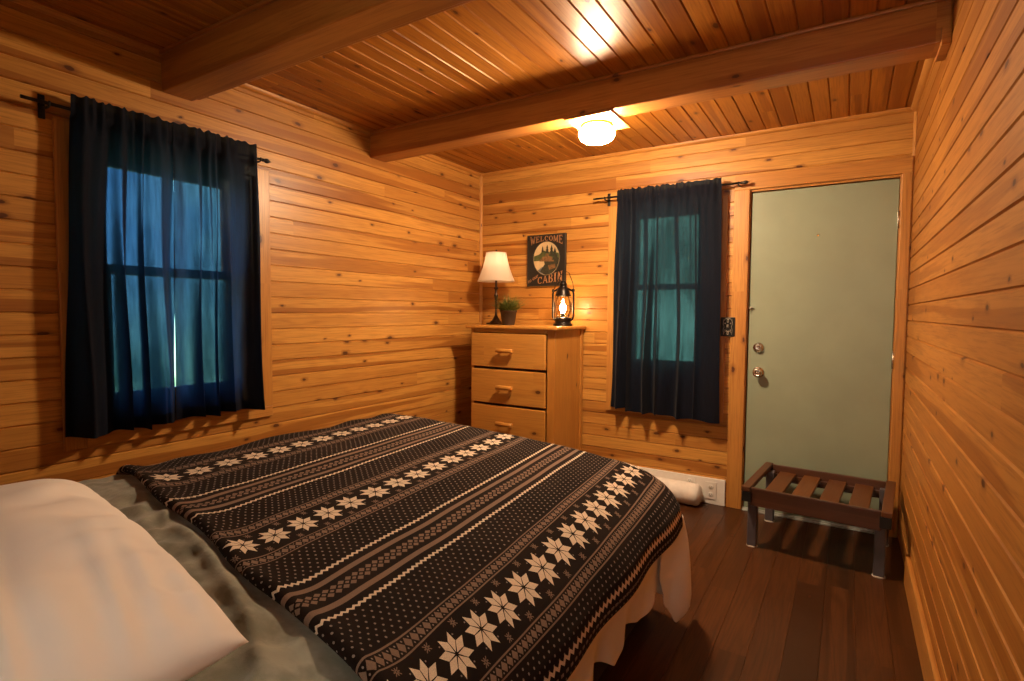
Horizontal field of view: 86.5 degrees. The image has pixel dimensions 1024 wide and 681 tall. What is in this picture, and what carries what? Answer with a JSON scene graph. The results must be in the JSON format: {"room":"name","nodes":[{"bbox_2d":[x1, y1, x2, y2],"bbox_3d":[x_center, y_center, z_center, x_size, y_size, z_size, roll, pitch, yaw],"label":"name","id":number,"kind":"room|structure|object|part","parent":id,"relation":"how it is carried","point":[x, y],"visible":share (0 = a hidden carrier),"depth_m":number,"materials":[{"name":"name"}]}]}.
{"room":"cabin bedroom","nodes":[
{"label":"cabin bedroom","id":0,"kind":"room"},
{"bbox_2d":[0,0,479,484],"bbox_3d":[-1.517,-0.084,2.666,0.120,2.407,4.570,2,3,32],"label":"wall","id":1,"kind":"structure","parent":0,"point":[375,263],"depth_m":3.00,"materials":[{"name":"brown wood"}]},
{"bbox_2d":[20,94,269,162],"bbox_3d":[-1.530,-0.902,2.401,0.082,0.090,1.002,2,3,32],"label":"curtain rod","id":2,"kind":"object","parent":1,"relation":"attached to","point":[40,100],"visible":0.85,"depth_m":2.06,"materials":[{"name":"black metal"}]},
{"bbox_2d":[65,93,175,438],"bbox_3d":[-1.600,-0.287,2.255,0.108,1.340,0.420,2,3,32],"label":"curtain","id":3,"kind":"object","parent":2,"relation":"hanging from","point":[119,354],"visible":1,"depth_m":2.24,"materials":[{"name":"black fabric"}]},
{"bbox_2d":[173,122,264,419],"bbox_3d":[-1.392,-0.309,2.595,0.107,1.336,0.410,2,3,32],"label":"curtain","id":4,"kind":"object","parent":2,"relation":"hanging from","point":[218,341],"visible":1,"depth_m":2.58,"materials":[{"name":"black fabric"}]},
{"bbox_2d":[52,118,272,451],"bbox_3d":[-1.572,-0.227,2.537,0.148,1.295,0.915,2,3,32],"label":"window","id":5,"kind":"structure","parent":1,"relation":"in","point":[60,128],"depth_m":2.33,"materials":[{"name":"brown wood"}]},
{"bbox_3d":[-1.572,0.353,2.565,0.140,0.024,0.765,2,3,32],"label":"sill","id":6,"kind":"part","parent":5,"relation":"part of","materials":[{"name":"brown wood"}]},
{"bbox_2d":[8,0,481,176],"bbox_3d":[-1.417,-1.275,2.618,0.022,0.022,4.450,2,3,32],"label":"trim","id":7,"kind":"structure","parent":1,"relation":"attached to","point":[30,4],"depth_m":2.36,"materials":[{"name":"brown wood"}]},
{"bbox_2d":[31,0,924,172],"bbox_3d":[-0.187,-1.299,1.856,3.152,0.120,4.690,2,3,32],"label":"ceiling","id":8,"kind":"structure","parent":0,"point":[477,52],"depth_m":2.47,"materials":[{"name":"brown wood"}]},
{"bbox_2d":[159,0,474,100],"bbox_3d":[-0.284,-1.140,1.709,2.912,0.182,0.164,2,3,32],"label":"ceiling beam","id":9,"kind":"structure","parent":8,"relation":"attached to","point":[267,37],"depth_m":2.03,"materials":[{"name":"brown wood"}]},
{"bbox_2d":[370,0,952,161],"bbox_3d":[0.368,-1.196,2.763,2.912,0.170,0.166,2,3,32],"label":"ceiling beam","id":10,"kind":"structure","parent":8,"relation":"attached to","point":[920,30],"depth_m":2.40,"materials":[{"name":"brown wood"}]},
{"bbox_2d":[564,109,629,144],"bbox_3d":[0.442,-1.072,2.806,0.250,0.102,0.273,2,3,32],"label":"ceiling light","id":11,"kind":"object","parent":10,"relation":"attached to","point":[598,128],"visible":1,"depth_m":2.75,"materials":[{"name":"white glass"}]},
{"bbox_3d":[0.439,-1.062,2.821,0.186,0.082,0.186,2,3,32],"label":"globe","id":12,"kind":"part","parent":11,"relation":"part of","materials":[{"name":"white glass"}]},
{"bbox_2d":[482,112,913,533],"bbox_3d":[1.006,-0.129,3.862,3.152,2.407,0.120,2,3,32],"label":"wall","id":13,"kind":"structure","parent":0,"point":[519,205],"depth_m":3.95,"materials":[{"name":"brown wood"}]},
{"bbox_2d":[479,176,482,324],"bbox_3d":[-0.261,-0.174,4.562,0.020,2.407,0.020,2,3,32],"label":"trim","id":14,"kind":"structure","parent":13,"relation":"attached to","point":[481,177],"depth_m":4.53,"materials":[{"name":"brown wood"}]},
{"bbox_2d":[527,233,566,286],"bbox_3d":[0.267,-0.620,4.210,0.334,0.398,0.026,2,3,32],"label":"wall sign","id":15,"kind":"object","parent":13,"relation":"attached to","point":[546,253],"visible":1,"depth_m":4.20,"materials":[{"name":"black wood"}]},
{"bbox_2d":[533,241,559,275],"bbox_3d":[0.266,-0.633,4.200,0.237,0.269,0.007,2,3,32],"label":"picture","id":16,"kind":"object","parent":15,"relation":"attached to","point":[546,254],"depth_m":4.20,"materials":[{"name":"multicoloured"}]},
{"bbox_2d":[606,195,728,421],"bbox_3d":[1.071,-0.215,3.799,0.815,1.473,0.148,2,3,32],"label":"window","id":17,"kind":"structure","parent":13,"relation":"in","point":[725,198],"depth_m":3.90,"materials":[{"name":"brown wood"}]},
{"bbox_2d":[593,180,748,205],"bbox_3d":[1.045,-1.001,3.671,1.042,0.090,0.094,2,3,32],"label":"curtain rod","id":18,"kind":"object","parent":13,"relation":"attached to","point":[609,197],"visible":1,"depth_m":3.83,"materials":[{"name":"black metal"}]},
{"bbox_2d":[610,185,658,413],"bbox_3d":[0.844,-0.273,3.784,0.345,1.565,0.104,2,3,32],"label":"curtain","id":19,"kind":"object","parent":18,"relation":"hanging from","point":[636,241],"visible":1,"depth_m":3.78,"materials":[{"name":"black fabric"}]},
{"bbox_2d":[654,177,721,423],"bbox_3d":[1.168,-0.254,3.591,0.423,1.576,0.076,2,3,32],"label":"curtain","id":20,"kind":"object","parent":18,"relation":"hanging from","point":[690,213],"visible":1,"depth_m":3.58,"materials":[{"name":"black fabric"}]},
{"bbox_2d":[637,466,725,505],"bbox_3d":[0.564,0.974,4.107,1.977,0.172,0.018,2,3,32],"label":"baseboard","id":21,"kind":"structure","parent":13,"relation":"attached to","point":[721,484],"depth_m":3.65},
{"bbox_2d":[685,475,695,482],"bbox_3d":[1.207,0.974,3.693,0.072,0.116,0.009,2,3,32],"label":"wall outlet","id":22,"kind":"object","parent":13,"relation":"attached to","point":[688,478],"visible":0.38,"depth_m":3.69,"materials":[{"name":"white plastic"}]},
{"bbox_2d":[482,107,912,176],"bbox_3d":[0.976,-1.317,3.741,2.912,0.022,0.022,2,3,32],"label":"trim","id":23,"kind":"structure","parent":13,"relation":"attached to","point":[906,109],"depth_m":3.52,"materials":[{"name":"brown wood"}]},
{"bbox_2d":[705,481,716,499],"bbox_3d":[1.323,0.998,3.622,0.072,0.116,0.009,2,3,32],"label":"wall outlet","id":24,"kind":"object","parent":13,"relation":"attached to","point":[710,487],"visible":1,"depth_m":3.62,"materials":[{"name":"white plastic"}]},
{"bbox_2d":[721,317,734,336],"bbox_3d":[1.394,-0.088,3.519,0.086,0.124,0.018,2,3,32],"label":"switch plate","id":25,"kind":"object","parent":13,"relation":"attached to","point":[727,323],"visible":1,"depth_m":3.52,"materials":[{"name":"grey metal"}]},
{"bbox_2d":[726,156,913,537],"bbox_3d":[1.833,0.038,3.328,0.921,2.140,0.172,2,3,32],"label":"door","id":26,"kind":"structure","parent":13,"relation":"in","point":[820,272],"depth_m":3.28,"materials":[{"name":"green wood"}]},
{"bbox_3d":[1.554,0.203,3.444,0.068,0.068,0.062,2,3,32],"label":"knob","id":27,"kind":"part","parent":26,"relation":"part of","materials":[{"name":"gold metal"}]},
{"bbox_3d":[1.817,-0.984,3.238,0.921,0.090,0.020,2,3,32],"label":"head casing","id":28,"kind":"part","parent":26,"relation":"part of","materials":[{"name":"brown wood"}]},
{"bbox_2d":[897,111,916,537],"bbox_3d":[2.204,-0.079,3.046,0.012,2.407,0.012,2,3,32],"label":"trim","id":29,"kind":"structure","parent":13,"relation":"attached to","point":[915,113],"depth_m":3.03,"materials":[{"name":"brown wood"}]},
{"bbox_2d":[597,502,923,680],"bbox_3d":[-0.204,1.225,1.986,3.152,0.120,4.690,2,3,32],"label":"floor","id":30,"kind":"structure","parent":0,"point":[806,603],"depth_m":2.30,"materials":[{"name":"brown wood"}]},
{"bbox_2d":[465,324,585,449],"bbox_3d":[0.092,0.472,4.069,0.764,1.172,0.522,2,3,32],"label":"dresser","id":31,"kind":"object","parent":30,"relation":"on","point":[527,380],"visible":0.62,"depth_m":3.88,"materials":[{"name":"brown wood"}]},
{"bbox_3d":[-0.177,0.472,4.284,0.020,1.148,0.408,2,3,32],"label":"panel","id":32,"kind":"part","parent":31,"relation":"part of","materials":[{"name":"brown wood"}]},
{"bbox_2d":[478,250,514,324],"bbox_3d":[-0.124,-0.416,4.242,0.295,0.582,0.294,2,3,32],"label":"table lamp","id":33,"kind":"object","parent":31,"relation":"on","point":[496,269],"visible":0.99,"depth_m":4.15,"materials":[{"name":"white fabric"}]},
{"bbox_3d":[-0.124,-0.372,4.244,0.038,0.370,0.038,2,3,32],"label":"stem","id":34,"kind":"part","parent":33,"relation":"part of","materials":[{"name":"brown metal"}]},
{"bbox_3d":[-0.123,-0.571,4.234,0.289,0.220,0.289,2,3,32],"label":"lamp shade","id":35,"kind":"part","parent":33,"relation":"part of","materials":[{"name":"beige fabric"}]},
{"bbox_3d":[-0.054,0.599,3.891,0.136,0.031,0.054,2,3,32],"label":"handle","id":36,"kind":"part","parent":31,"relation":"part of","materials":[{"name":"brown wood"}]},
{"bbox_3d":[-0.052,0.336,3.877,0.136,0.031,0.054,2,3,32],"label":"handle","id":37,"kind":"part","parent":31,"relation":"part of","materials":[{"name":"brown wood"}]},
{"bbox_3d":[-0.050,0.073,3.864,0.136,0.031,0.054,2,3,32],"label":"handle","id":38,"kind":"part","parent":31,"relation":"part of","materials":[{"name":"brown wood"}]},
{"bbox_2d":[488,294,528,324],"bbox_3d":[-0.035,-0.238,4.084,0.427,0.243,0.424,2,3,32],"label":"potted plant","id":39,"kind":"object","parent":31,"relation":"on","point":[508,309],"visible":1,"depth_m":4.04,"materials":[{"name":"plant"}]},
{"bbox_3d":[-0.027,-0.171,4.088,0.132,0.110,0.132,2,3,32],"label":"pot","id":40,"kind":"part","parent":39,"relation":"part of","materials":[{"name":"brown ceramic"}]},
{"bbox_3d":[-0.036,0.600,3.919,0.624,0.246,0.018,2,3,32],"label":"drawer","id":41,"kind":"part","parent":31,"relation":"part of","materials":[{"name":"brown wood"}]},
{"bbox_3d":[-0.034,0.337,3.906,0.624,0.246,0.018,2,3,32],"label":"drawer","id":42,"kind":"part","parent":31,"relation":"part of","materials":[{"name":"brown wood"}]},
{"bbox_3d":[-0.033,0.073,3.892,0.624,0.246,0.018,2,3,32],"label":"drawer","id":43,"kind":"part","parent":31,"relation":"part of","materials":[{"name":"brown wood"}]},
{"bbox_3d":[-0.012,-0.068,3.900,0.613,0.028,0.025,2,3,32],"label":"rail","id":44,"kind":"part","parent":31,"relation":"part of","materials":[{"name":"brown wood"}]},
{"bbox_3d":[0.216,0.468,4.274,0.659,1.122,0.010,2,3,32],"label":"panel","id":45,"kind":"part","parent":31,"relation":"part of","materials":[{"name":"brown wood"}]},
{"bbox_2d":[552,271,574,325],"bbox_3d":[0.370,-0.307,3.942,0.141,0.403,0.141,0,3,-10],"label":"lantern","id":46,"kind":"object","parent":31,"relation":"on","point":[563,291],"visible":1,"depth_m":3.91,"materials":[{"name":"metal"}]},
{"bbox_2d":[555,280,570,296],"bbox_3d":[0.370,-0.377,3.938,0.117,0.115,0.117,2,3,32],"label":"hood","id":47,"kind":"object","parent":46,"relation":"attached to","point":[563,291],"depth_m":3.91,"materials":[{"name":"metal"}]},
{"bbox_3d":[0.369,-0.233,3.945,0.046,0.070,0.046,2,3,32],"label":"bulb","id":48,"kind":"part","parent":46,"relation":"part of","materials":[{"name":"white glass"}]},
{"bbox_3d":[0.370,-0.258,3.944,0.183,0.246,0.022,2,3,32],"label":"frame","id":49,"kind":"part","parent":46,"relation":"part of","materials":[{"name":"metal"}]},
{"bbox_3d":[0.401,0.494,3.927,0.020,1.148,0.408,2,3,32],"label":"panel","id":50,"kind":"part","parent":31,"relation":"part of","materials":[{"name":"brown wood"}]},
{"bbox_2d":[593,622,636,680],"bbox_3d":[-0.595,0.835,1.797,1.500,0.674,2.090,2,3,32],"label":"bed","id":51,"kind":"object","parent":30,"relation":"on","point":[599,667],"visible":0.02,"depth_m":1.90,"materials":[{"name":"brown wood"}]},
{"bbox_2d":[78,474,361,680],"bbox_3d":[-0.820,0.588,1.336,1.605,0.216,1.051,2,3,32],"label":"sheet","id":52,"kind":"object","parent":51,"relation":"on","point":[280,647],"visible":0.18,"depth_m":1.09,"materials":[{"name":"fabric"}]},
{"bbox_2d":[0,479,248,680],"bbox_3d":[-0.923,0.427,0.942,1.059,0.195,0.534,3,4,40],"label":"pillow","id":53,"kind":"object","parent":52,"relation":"on","point":[87,593],"visible":1,"depth_m":0.83,"materials":[{"name":"white fabric"}]},
{"bbox_2d":[116,413,682,680],"bbox_3d":[-0.381,0.590,2.022,1.696,0.324,1.709,2,3,32],"label":"throw blanket","id":54,"kind":"object","parent":51,"relation":"on","point":[413,548],"visible":1,"depth_m":1.53,"materials":[{"name":"black fabric"}]},
{"bbox_2d":[567,515,690,680],"bbox_3d":[-0.059,0.885,1.615,0.726,0.515,2.003,2,3,32],"label":"sheet","id":55,"kind":"object","parent":51,"relation":"on","point":[669,575],"visible":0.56,"depth_m":1.94,"materials":[{"name":"white fabric"}]},
{"bbox_2d":[656,477,702,505],"bbox_3d":[0.980,1.008,3.742,0.626,0.146,0.146,2,3,32],"label":"roll","id":56,"kind":"object","parent":30,"relation":"on","point":[689,493],"visible":0.33,"depth_m":3.58,"materials":[{"name":"white fabric"}]},
{"bbox_2d":[741,462,895,578],"bbox_3d":[1.681,0.954,2.983,0.668,0.343,0.606,3,4,36],"label":"luggage rack","id":57,"kind":"object","parent":30,"relation":"on","point":[858,513],"visible":1,"depth_m":2.89,"materials":[{"name":"brown wood"}]},
{"bbox_3d":[1.315,0.964,2.973,0.048,0.307,0.044,3,4,36],"label":"leg","id":58,"kind":"part","parent":57,"relation":"part of","materials":[{"name":"brown wood"}]},
{"bbox_3d":[1.430,0.785,3.159,0.044,0.026,0.606,3,4,36],"label":"rail","id":59,"kind":"part","parent":57,"relation":"part of","materials":[{"name":"brown wood"}]},
{"bbox_3d":[1.582,0.947,3.335,0.048,0.307,0.044,3,4,36],"label":"leg","id":60,"kind":"part","parent":57,"relation":"part of","materials":[{"name":"brown wood"}]},
{"bbox_3d":[1.516,0.845,2.752,0.579,0.097,0.022,3,4,36],"label":"rail","id":61,"kind":"part","parent":57,"relation":"part of","materials":[{"name":"brown wood"}]},
{"bbox_3d":[1.847,0.824,3.201,0.579,0.097,0.022,3,4,36],"label":"rail","id":62,"kind":"part","parent":57,"relation":"part of","materials":[{"name":"brown wood"}]},
{"bbox_3d":[1.779,0.985,2.632,0.048,0.307,0.044,3,4,36],"label":"leg","id":63,"kind":"part","parent":57,"relation":"part of","materials":[{"name":"brown wood"}]},
{"bbox_3d":[2.046,0.968,2.995,0.048,0.307,0.044,3,4,36],"label":"leg","id":64,"kind":"part","parent":57,"relation":"part of","materials":[{"name":"brown wood"}]},
{"bbox_3d":[1.933,0.807,2.791,0.044,0.026,0.606,3,4,36],"label":"rail","id":65,"kind":"part","parent":57,"relation":"part of","materials":[{"name":"brown wood"}]},
{"bbox_2d":[898,0,1023,680],"bbox_3d":[1.062,0.015,1.075,0.120,2.407,4.570,2,3,32],"label":"wall","id":66,"kind":"structure","parent":0,"point":[961,509],"depth_m":1.46,"materials":[{"name":"brown wood"}]},
{"bbox_2d":[904,554,940,680],"bbox_3d":[0.859,1.155,0.948,0.018,0.141,3.810,2,3,32],"label":"baseboard","id":67,"kind":"structure","parent":66,"relation":"attached to","point":[928,663],"depth_m":2.04,"materials":[{"name":"brown wood"}]},
{"bbox_2d":[911,0,953,111],"bbox_3d":[1.039,-1.178,1.103,0.028,0.028,4.450,2,3,32],"label":"trim","id":68,"kind":"structure","parent":66,"relation":"attached to","point":[928,63],"depth_m":2.62,"materials":[{"name":"brown wood"}]}
]}

